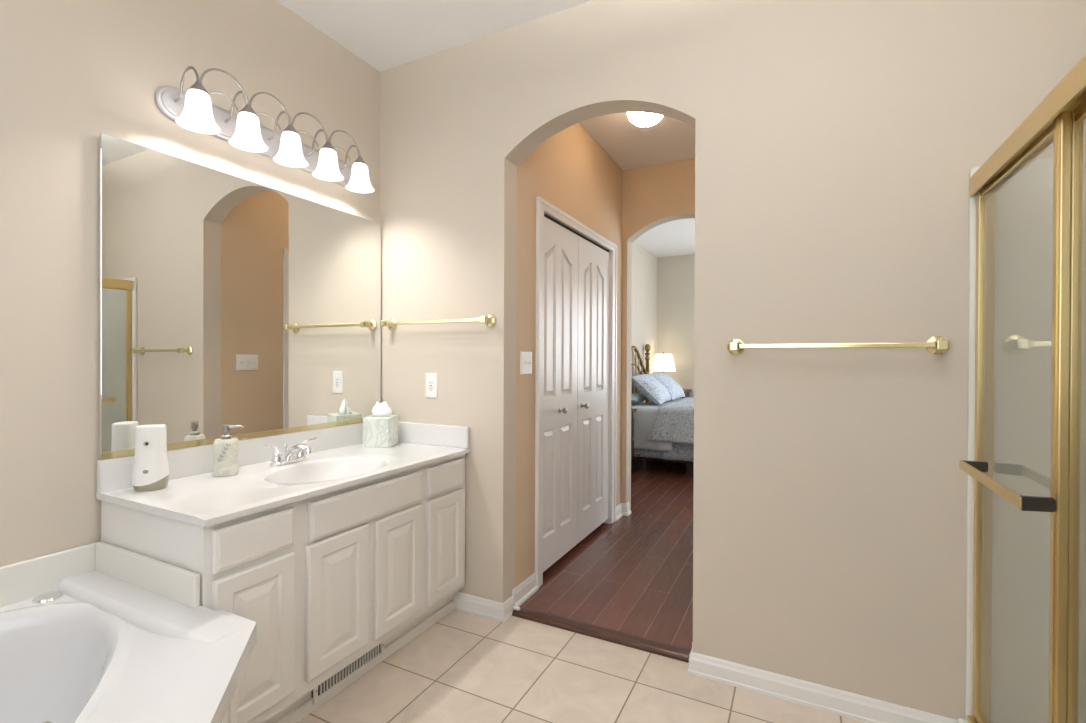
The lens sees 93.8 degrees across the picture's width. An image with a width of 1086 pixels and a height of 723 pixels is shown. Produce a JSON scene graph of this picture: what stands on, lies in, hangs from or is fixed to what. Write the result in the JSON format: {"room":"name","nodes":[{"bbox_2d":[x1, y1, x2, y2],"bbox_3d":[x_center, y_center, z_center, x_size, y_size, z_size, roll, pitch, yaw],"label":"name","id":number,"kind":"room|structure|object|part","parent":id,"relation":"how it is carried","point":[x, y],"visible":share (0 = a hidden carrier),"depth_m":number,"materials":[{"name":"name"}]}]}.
{"room":"bathroom","nodes":[
{"label":"bathroom","id":0,"kind":"room"},
{"bbox_2d":[0,0,379,566],"bbox_3d":[-1.590,-0.225,1.401,0.116,2.850,2.966,0,0,27],"label":"wall","id":1,"kind":"structure","parent":0,"point":[72,72],"depth_m":1.58,"materials":[{"name":"beige paint"}]},
{"bbox_2d":[97,423,362,492],"bbox_3d":[-1.132,0.363,2.149,0.024,0.104,1.218,0,0,27],"label":"backsplash","id":2,"kind":"structure","parent":1,"relation":"attached to","point":[113,474],"depth_m":2.00,"materials":[{"name":"white stone"}]},
{"bbox_2d":[97,132,380,459],"bbox_3d":[-1.133,-0.208,2.144,0.026,1.036,1.206,0,0,27],"label":"wall mirror","id":3,"kind":"object","parent":1,"relation":"attached to","point":[225,298],"visible":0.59,"depth_m":1.94,"materials":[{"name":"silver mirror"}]},
{"bbox_2d":[155,66,374,192],"bbox_3d":[-1.054,-0.928,2.091,0.208,0.235,0.864,0,0,27],"label":"vanity light","id":4,"kind":"object","parent":1,"relation":"attached to","point":[193,110],"visible":1,"depth_m":1.96,"materials":[{"name":"white glass"}]},
{"bbox_3d":[-1.241,-0.968,1.766,0.130,0.109,0.013,0,0,21],"label":"arm","id":5,"kind":"part","parent":4,"relation":"part of","materials":[{"name":"silver metal"}]},
{"bbox_3d":[-1.185,-0.866,1.746,0.129,0.113,0.129,0,0,27],"label":"lamp shade","id":6,"kind":"part","parent":4,"relation":"part of","materials":[{"name":"white glass"}]},
{"bbox_3d":[-1.211,-0.954,1.886,0.136,0.098,0.013,0,0,-39],"label":"scroll arm","id":7,"kind":"part","parent":4,"relation":"part of","materials":[{"name":"silver metal"}]},
{"bbox_3d":[-1.144,-1.000,1.825,0.008,0.089,0.173,0,0,27],"label":"scroll arm","id":8,"kind":"part","parent":4,"relation":"part of","materials":[{"name":"silver metal"}]},
{"bbox_3d":[-1.161,-0.968,1.924,0.130,0.109,0.013,0,0,21],"label":"arm","id":9,"kind":"part","parent":4,"relation":"part of","materials":[{"name":"silver metal"}]},
{"bbox_3d":[-1.105,-0.867,1.904,0.129,0.113,0.129,0,0,27],"label":"lamp shade","id":10,"kind":"part","parent":4,"relation":"part of","materials":[{"name":"white glass"}]},
{"bbox_3d":[-1.131,-0.954,2.045,0.136,0.098,0.013,0,0,-39],"label":"scroll arm","id":11,"kind":"part","parent":4,"relation":"part of","materials":[{"name":"silver metal"}]},
{"bbox_3d":[-1.064,-1.001,1.983,0.008,0.089,0.174,0,0,27],"label":"scroll arm","id":12,"kind":"part","parent":4,"relation":"part of","materials":[{"name":"silver metal"}]},
{"bbox_3d":[-1.081,-0.969,2.083,0.130,0.109,0.013,0,0,21],"label":"arm","id":13,"kind":"part","parent":4,"relation":"part of","materials":[{"name":"silver metal"}]},
{"bbox_3d":[-1.024,-0.867,2.063,0.129,0.113,0.129,0,0,27],"label":"lamp shade","id":14,"kind":"part","parent":4,"relation":"part of","materials":[{"name":"white glass"}]},
{"bbox_3d":[-1.049,-0.954,2.206,0.141,0.098,0.013,0,0,-40],"label":"scroll arm","id":15,"kind":"part","parent":4,"relation":"part of","materials":[{"name":"silver metal"}]},
{"bbox_3d":[-0.983,-1.001,2.144,0.008,0.089,0.179,0,0,27],"label":"scroll arm","id":16,"kind":"part","parent":4,"relation":"part of","materials":[{"name":"silver metal"}]},
{"bbox_3d":[-0.999,-0.969,2.246,0.130,0.109,0.013,0,0,21],"label":"arm","id":17,"kind":"part","parent":4,"relation":"part of","materials":[{"name":"silver metal"}]},
{"bbox_3d":[-0.942,-0.868,2.226,0.129,0.113,0.129,0,0,27],"label":"lamp shade","id":18,"kind":"part","parent":4,"relation":"part of","materials":[{"name":"white glass"}]},
{"bbox_3d":[-0.967,-0.955,2.368,0.139,0.098,0.013,0,0,-39],"label":"scroll arm","id":19,"kind":"part","parent":4,"relation":"part of","materials":[{"name":"silver metal"}]},
{"bbox_3d":[-0.901,-1.002,2.307,0.008,0.089,0.177,0,0,27],"label":"scroll arm","id":20,"kind":"part","parent":4,"relation":"part of","materials":[{"name":"silver metal"}]},
{"bbox_3d":[-0.917,-0.970,2.407,0.130,0.109,0.013,0,0,21],"label":"arm","id":21,"kind":"part","parent":4,"relation":"part of","materials":[{"name":"silver metal"}]},
{"bbox_3d":[-0.860,-0.868,2.388,0.129,0.113,0.129,0,0,27],"label":"lamp shade","id":22,"kind":"part","parent":4,"relation":"part of","materials":[{"name":"white glass"}]},
{"bbox_2d":[276,0,591,71],"bbox_3d":[-0.026,-1.572,0.606,3.610,0.100,2.966,0,0,27],"label":"ceiling","id":23,"kind":"structure","parent":0,"point":[385,34],"depth_m":2.28,"materials":[{"name":"white paint"}]},
{"bbox_2d":[515,123,622,586],"bbox_3d":[0.195,-0.226,3.203,0.100,2.850,1.630,0,0,27],"label":"wall","id":24,"kind":"structure","parent":0,"point":[569,170],"depth_m":2.73,"materials":[{"name":"beige paint"}]},
{"bbox_2d":[512,572,537,606],"bbox_3d":[-0.086,1.138,2.529,0.024,0.086,0.229,0,0,27],"label":"baseboard","id":25,"kind":"structure","parent":24,"relation":"attached to","point":[528,587],"depth_m":2.52,"materials":[{"name":"white paint"}]},
{"bbox_2d":[520,351,531,374],"bbox_3d":[-0.077,0.008,2.535,0.020,0.114,0.115,0,0,27],"label":"light switch","id":26,"kind":"object","parent":24,"relation":"attached to","point":[525,357],"visible":1,"depth_m":2.52,"materials":[{"name":"white plastic"}]},
{"bbox_2d":[535,196,616,588],"bbox_3d":[0.214,0.161,3.206,0.137,2.035,1.255,0,0,27],"label":"door","id":27,"kind":"structure","parent":24,"relation":"in","point":[576,399],"depth_m":3.08,"materials":[{"name":"white paint"}]},
{"bbox_3d":[0.117,0.282,2.914,0.046,0.034,0.035,0,0,27],"label":"knob","id":28,"kind":"part","parent":27,"relation":"part of","materials":[{"name":"silver metal"}]},
{"bbox_3d":[0.267,0.281,3.211,0.046,0.034,0.035,0,0,27],"label":"knob","id":29,"kind":"part","parent":27,"relation":"part of","materials":[{"name":"silver metal"}]},
{"bbox_2d":[616,502,630,520],"bbox_3d":[0.605,1.134,3.849,0.065,0.086,0.234,0,0,27],"label":"baseboard","id":30,"kind":"structure","parent":24,"relation":"attached to","point":[622,509],"depth_m":3.88,"materials":[{"name":"white paint"}]},
{"bbox_2d":[297,458,864,722],"bbox_3d":[1.607,1.246,2.861,4.500,0.120,8.450,0,0,27],"label":"floor","id":31,"kind":"structure","parent":0,"point":[466,667],"depth_m":2.05,"materials":[{"name":"beige tile"}]},
{"bbox_2d":[0,541,255,722],"bbox_3d":[-0.715,0.893,0.376,2.375,0.632,1.613,0,0,27],"label":"bathtub","id":32,"kind":"object","parent":31,"relation":"on","point":[97,632],"visible":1,"depth_m":1.33,"materials":[{"name":"plastic"}]},
{"bbox_2d":[101,454,464,722],"bbox_3d":[-0.884,0.819,2.029,0.571,0.762,1.204,0,0,27],"label":"vanity cabinet","id":33,"kind":"object","parent":31,"relation":"on","point":[324,580],"visible":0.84,"depth_m":1.69,"materials":[{"name":"white wood"}]},
{"bbox_3d":[-0.844,0.822,1.495,0.019,0.441,0.245,0,0,27],"label":"door","id":34,"kind":"part","parent":33,"relation":"part of","materials":[{"name":"white wood"}]},
{"bbox_3d":[-0.843,0.520,1.494,0.019,0.118,0.245,0,0,27],"label":"drawer","id":35,"kind":"part","parent":33,"relation":"part of","materials":[{"name":"white wood"}]},
{"bbox_2d":[96,421,469,526],"bbox_3d":[-0.884,0.432,2.023,0.582,0.239,1.218,0,0,27],"label":"countertop","id":36,"kind":"structure","parent":33,"relation":"on","point":[339,459],"depth_m":1.87,"materials":[{"name":"white stone"}]},
{"bbox_2d":[132,424,169,490],"bbox_3d":[-1.281,0.312,1.659,0.095,0.206,0.074,0,0,-20],"label":"air freshener","id":37,"kind":"object","parent":36,"relation":"on","point":[150,471],"visible":1,"depth_m":1.63,"materials":[{"name":"beige plastic"}]},
{"bbox_2d":[213,424,243,475],"bbox_3d":[-1.151,0.323,1.861,0.098,0.184,0.059,0,0,-21],"label":"soap dispenser","id":38,"kind":"object","parent":36,"relation":"on","point":[225,448],"visible":1,"depth_m":1.84,"materials":[{"name":"beige ceramic"}]},
{"bbox_2d":[263,438,316,465],"bbox_3d":[-1.028,0.370,2.072,0.177,0.088,0.174,0,0,-19],"label":"sink faucet","id":39,"kind":"object","parent":36,"relation":"on","point":[301,450],"visible":1,"depth_m":2.04,"materials":[{"name":"silver metal"}]},
{"bbox_3d":[-1.069,0.346,2.000,0.017,0.041,0.077,0,0,14],"label":"lever","id":40,"kind":"part","parent":39,"relation":"part of","materials":[{"name":"silver metal"}]},
{"bbox_3d":[-1.062,0.381,2.031,0.042,0.048,0.042,0,0,27],"label":"handle","id":41,"kind":"part","parent":39,"relation":"part of","materials":[{"name":"silver metal"}]},
{"bbox_3d":[-1.038,0.407,2.078,0.056,0.014,0.162,0,0,27],"label":"plate","id":42,"kind":"part","parent":39,"relation":"part of","materials":[{"name":"silver metal"}]},
{"bbox_3d":[-0.992,0.370,2.055,0.153,0.076,0.038,0,0,27],"label":"spout","id":43,"kind":"part","parent":39,"relation":"part of","materials":[{"name":"silver metal"}]},
{"bbox_3d":[-1.014,0.380,2.125,0.042,0.048,0.042,0,0,27],"label":"handle","id":44,"kind":"part","parent":39,"relation":"part of","materials":[{"name":"silver metal"}]},
{"bbox_3d":[-0.994,0.346,2.149,0.017,0.041,0.077,0,0,40],"label":"lever","id":45,"kind":"part","parent":39,"relation":"part of","materials":[{"name":"silver metal"}]},
{"bbox_2d":[363,401,397,446],"bbox_3d":[-0.802,0.304,2.510,0.136,0.216,0.136,0,0,1],"label":"tissue box","id":46,"kind":"object","parent":36,"relation":"on","point":[380,429],"visible":1,"depth_m":2.44,"materials":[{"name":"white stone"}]},
{"bbox_3d":[-0.708,0.821,1.765,0.019,0.442,0.257,0,0,27],"label":"door","id":47,"kind":"part","parent":33,"relation":"part of","materials":[{"name":"white wood"}]},
{"bbox_2d":[312,641,384,704],"bbox_3d":[-0.718,1.141,1.892,0.023,0.072,0.332,0,0,27],"label":"floor register","id":48,"kind":"object","parent":33,"relation":"attached to","point":[327,687],"visible":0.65,"depth_m":1.87,"materials":[{"name":"white"}]},
{"bbox_3d":[-0.700,1.180,1.939,0.014,0.042,1.168,0,0,27],"label":"toe kick moulding","id":49,"kind":"part","parent":33,"relation":"part of","materials":[{"name":"white wood"}]},
{"bbox_3d":[-0.637,0.525,1.901,0.019,0.126,0.549,0,0,27],"label":"drawer","id":50,"kind":"part","parent":33,"relation":"part of","materials":[{"name":"white wood"}]},
{"bbox_3d":[-0.574,0.826,2.030,0.019,0.446,0.258,0,0,27],"label":"door","id":51,"kind":"part","parent":33,"relation":"part of","materials":[{"name":"white wood"}]},
{"bbox_3d":[-0.439,0.522,2.294,0.019,0.126,0.248,0,0,27],"label":"drawer","id":52,"kind":"part","parent":33,"relation":"part of","materials":[{"name":"white wood"}]},
{"bbox_3d":[-0.439,0.830,2.298,0.019,0.453,0.254,0,0,27],"label":"door","id":53,"kind":"part","parent":33,"relation":"part of","materials":[{"name":"white wood"}]},
{"bbox_2d":[512,606,690,662],"bbox_3d":[0.235,1.193,2.238,0.823,0.022,0.056,0,0,27],"label":"threshold","id":54,"kind":"object","parent":31,"relation":"on","point":[681,654],"visible":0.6,"depth_m":2.21,"materials":[{"name":"brown wood"}]},
{"bbox_2d":[631,408,636,467],"bbox_3d":[0.739,0.831,5.147,0.310,0.679,0.490,0,0,27],"label":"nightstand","id":55,"kind":"object","parent":31,"relation":"on","point":[632,409],"visible":0.09,"depth_m":5.21,"materials":[{"name":"brown wood"}]},
{"bbox_3d":[0.850,0.687,5.091,0.016,0.190,0.380,0,0,27],"label":"drawer","id":56,"kind":"part","parent":55,"relation":"part of","materials":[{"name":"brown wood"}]},
{"bbox_3d":[0.849,0.907,5.092,0.016,0.190,0.380,0,0,27],"label":"drawer","id":57,"kind":"part","parent":55,"relation":"part of","materials":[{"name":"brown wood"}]},
{"bbox_2d":[631,344,693,473],"bbox_3d":[2.017,0.473,5.682,2.162,1.399,1.384,0,0,27],"label":"bed","id":58,"kind":"object","parent":31,"relation":"on","point":[690,465],"visible":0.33,"depth_m":6.24,"materials":[{"name":"gold metal"}]},
{"bbox_2d":[631,393,646,403],"bbox_3d":[1.042,0.417,5.772,0.190,0.109,0.500,0,0,27],"label":"pillow","id":59,"kind":"object","parent":58,"relation":"on","point":[635,397],"visible":0.66,"depth_m":5.65,"materials":[{"name":"teal fabric"}]},
{"bbox_3d":[1.091,0.155,6.150,0.044,0.696,1.264,0,0,27],"label":"headboard","id":60,"kind":"part","parent":58,"relation":"part of","materials":[{"name":"gold metal"}]},
{"bbox_3d":[1.383,0.466,6.731,0.084,1.399,0.084,0,0,27],"label":"post","id":61,"kind":"part","parent":58,"relation":"part of","materials":[{"name":"gold metal"}]},
{"bbox_2d":[634,442,693,461],"bbox_3d":[2.120,0.750,5.634,1.955,0.519,1.506,0,0,27],"label":"quilt","id":62,"kind":"object","parent":58,"relation":"on","point":[680,451],"visible":0.03,"depth_m":5.21,"materials":[{"name":"fabric"}]},
{"bbox_2d":[631,398,682,451],"bbox_3d":[1.465,0.694,5.966,0.442,0.443,1.581,0,0,27],"label":"sheet","id":63,"kind":"object","parent":62,"relation":"on","point":[645,415],"visible":0.34,"depth_m":5.32,"materials":[{"name":"white fabric"}]},
{"bbox_2d":[631,374,670,403],"bbox_3d":[1.242,0.309,5.783,0.348,0.329,0.663,0,0,24],"label":"pillow","id":64,"kind":"object","parent":63,"relation":"on","point":[647,385],"visible":0.99,"depth_m":5.54,"materials":[{"name":"white fabric"}]},
{"bbox_2d":[649,372,684,399],"bbox_3d":[1.539,0.305,6.327,0.358,0.329,0.616,0,0,27],"label":"pillow","id":65,"kind":"object","parent":63,"relation":"on","point":[674,389],"visible":0.66,"depth_m":6.17,"materials":[{"name":"white fabric"}]},
{"bbox_2d":[647,397,693,443],"bbox_3d":[2.226,0.640,5.579,1.750,0.360,1.684,0,0,27],"label":"comforter","id":66,"kind":"object","parent":62,"relation":"on","point":[674,421],"visible":0.16,"depth_m":5.16,"materials":[{"name":"white fabric"}]},
{"bbox_3d":[2.056,1.014,5.675,2.080,0.319,1.280,0,0,27],"label":"frame","id":67,"kind":"part","parent":58,"relation":"part of","materials":[{"name":"brown wood"}]},
{"bbox_2d":[681,389,691,397],"bbox_3d":[1.777,0.778,7.048,0.500,0.774,0.470,0,0,27],"label":"nightstand","id":68,"kind":"object","parent":31,"relation":"on","point":[686,391],"visible":0.1,"depth_m":6.95,"materials":[{"name":"brown wood"}]},
{"bbox_2d":[651,352,675,372],"bbox_3d":[1.677,0.127,7.064,0.336,0.527,0.336,0,0,27],"label":"table lamp","id":69,"kind":"object","parent":68,"relation":"on","point":[663,362],"visible":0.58,"depth_m":6.95,"materials":[{"name":"white fabric"}]},
{"bbox_2d":[957,152,1085,722],"bbox_3d":[1.448,0.310,0.875,0.918,1.810,1.164,0,0,27],"label":"shower door","id":70,"kind":"structure","parent":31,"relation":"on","point":[1024,205],"depth_m":1.51,"materials":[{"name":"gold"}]},
{"bbox_2d":[959,54,1085,722],"bbox_3d":[1.064,0.266,1.054,0.120,1.671,1.134,0,0,27],"label":"shower door frame","id":71,"kind":"structure","parent":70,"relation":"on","point":[1057,120],"depth_m":1.06,"materials":[{"name":"gold metal"}]},
{"bbox_3d":[0.977,0.282,0.809,0.020,1.593,0.579,0,0,27],"label":"sliding panel","id":72,"kind":"part","parent":71,"relation":"part of","materials":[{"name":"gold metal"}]},
{"bbox_2d":[579,113,694,169],"bbox_3d":[0.636,-1.516,2.976,1.079,0.100,1.630,0,0,27],"label":"ceiling","id":73,"kind":"structure","parent":0,"point":[630,145],"depth_m":3.36,"materials":[{"name":"white paint"}]},
{"bbox_2d":[625,112,661,126],"bbox_3d":[0.586,-1.400,2.893,0.268,0.132,0.268,0,0,27],"label":"ceiling light","id":74,"kind":"object","parent":73,"relation":"attached to","point":[640,119],"visible":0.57,"depth_m":2.86,"materials":[{"name":"white glass"}]},
{"bbox_2d":[631,241,656,406],"bbox_3d":[0.830,-0.237,5.873,0.100,2.850,3.468,0,0,27],"label":"wall","id":75,"kind":"structure","parent":0,"point":[644,263],"depth_m":6.77,"materials":[{"name":"beige paint"}]},
{"bbox_2d":[621,158,694,509],"bbox_3d":[1.913,-0.220,3.315,4.380,2.850,0.120,0,0,27],"label":"wall","id":76,"kind":"structure","parent":0,"point":[655,195],"depth_m":3.86,"materials":[{"name":"beige paint"}]},
{"bbox_2d":[635,218,694,256],"bbox_3d":[2.736,-1.550,4.905,4.160,0.100,3.468,0,0,27],"label":"ceiling","id":77,"kind":"structure","parent":0,"point":[675,237],"depth_m":6.28,"materials":[{"name":"white paint"}]},
{"bbox_2d":[657,254,694,396],"bbox_3d":[3.536,-0.229,6.504,4.360,2.850,0.100,0,0,27],"label":"wall","id":78,"kind":"structure","parent":0,"point":[675,274],"depth_m":7.26,"materials":[{"name":"beige paint"}]},
{"bbox_2d":[380,0,1085,719],"bbox_3d":[0.664,-0.219,1.988,3.610,2.850,0.116,0,0,27],"label":"wall","id":79,"kind":"structure","parent":0,"point":[838,143],"depth_m":1.82,"materials":[{"name":"beige paint"}]},
{"bbox_2d":[426,373,437,397],"bbox_3d":[-0.557,0.119,2.536,0.076,0.123,0.008,0,0,27],"label":"outlet","id":80,"kind":"object","parent":79,"relation":"attached to","point":[431,378],"visible":1,"depth_m":2.53,"materials":[{"name":"white plastic"}]},
{"bbox_2d":[428,379,433,391],"bbox_3d":[-0.558,0.119,2.534,0.034,0.067,0.002,0,0,27],"label":"receptacle","id":81,"kind":"object","parent":80,"relation":"attached to","point":[430,381],"depth_m":2.53,"materials":[{"name":"white plastic"}]},
{"bbox_2d":[380,314,495,329],"bbox_3d":[-0.532,-0.193,2.484,0.666,0.059,0.076,0,0,27],"label":"towel bar","id":82,"kind":"object","parent":79,"relation":"attached to","point":[489,320],"visible":1,"depth_m":2.42,"materials":[{"name":"gold metal"}]},
{"bbox_3d":[-0.802,-0.194,2.621,0.059,0.059,0.076,0,0,27],"label":"post","id":83,"kind":"part","parent":82,"relation":"part of","materials":[{"name":"gold metal"}]},
{"bbox_3d":[-0.261,-0.191,2.348,0.059,0.059,0.076,0,0,27],"label":"post","id":84,"kind":"part","parent":82,"relation":"part of","materials":[{"name":"gold metal"}]},
{"bbox_2d":[453,592,513,621],"bbox_3d":[-0.286,1.161,2.446,0.289,0.080,0.099,0,0,27],"label":"baseboard","id":85,"kind":"structure","parent":79,"relation":"attached to","point":[479,606],"depth_m":2.40,"materials":[{"name":"white paint"}]},
{"bbox_2d":[688,649,956,722],"bbox_3d":[0.953,1.168,1.803,0.845,0.080,0.071,0,0,27],"label":"baseboard","id":86,"kind":"structure","parent":79,"relation":"attached to","point":[850,705],"depth_m":1.78,"materials":[{"name":"white paint"}]},
{"bbox_2d":[728,336,948,354],"bbox_3d":[0.973,-0.053,1.724,0.663,0.059,0.076,0,0,27],"label":"towel bar","id":87,"kind":"object","parent":79,"relation":"attached to","point":[936,345],"visible":1,"depth_m":1.67,"materials":[{"name":"gold metal"}]},
{"bbox_3d":[0.703,-0.055,1.860,0.059,0.059,0.076,0,0,27],"label":"post","id":88,"kind":"part","parent":87,"relation":"part of","materials":[{"name":"gold metal"}]},
{"bbox_3d":[1.242,-0.051,1.588,0.059,0.059,0.076,0,0,27],"label":"post","id":89,"kind":"part","parent":87,"relation":"part of","materials":[{"name":"gold metal"}]}
]}

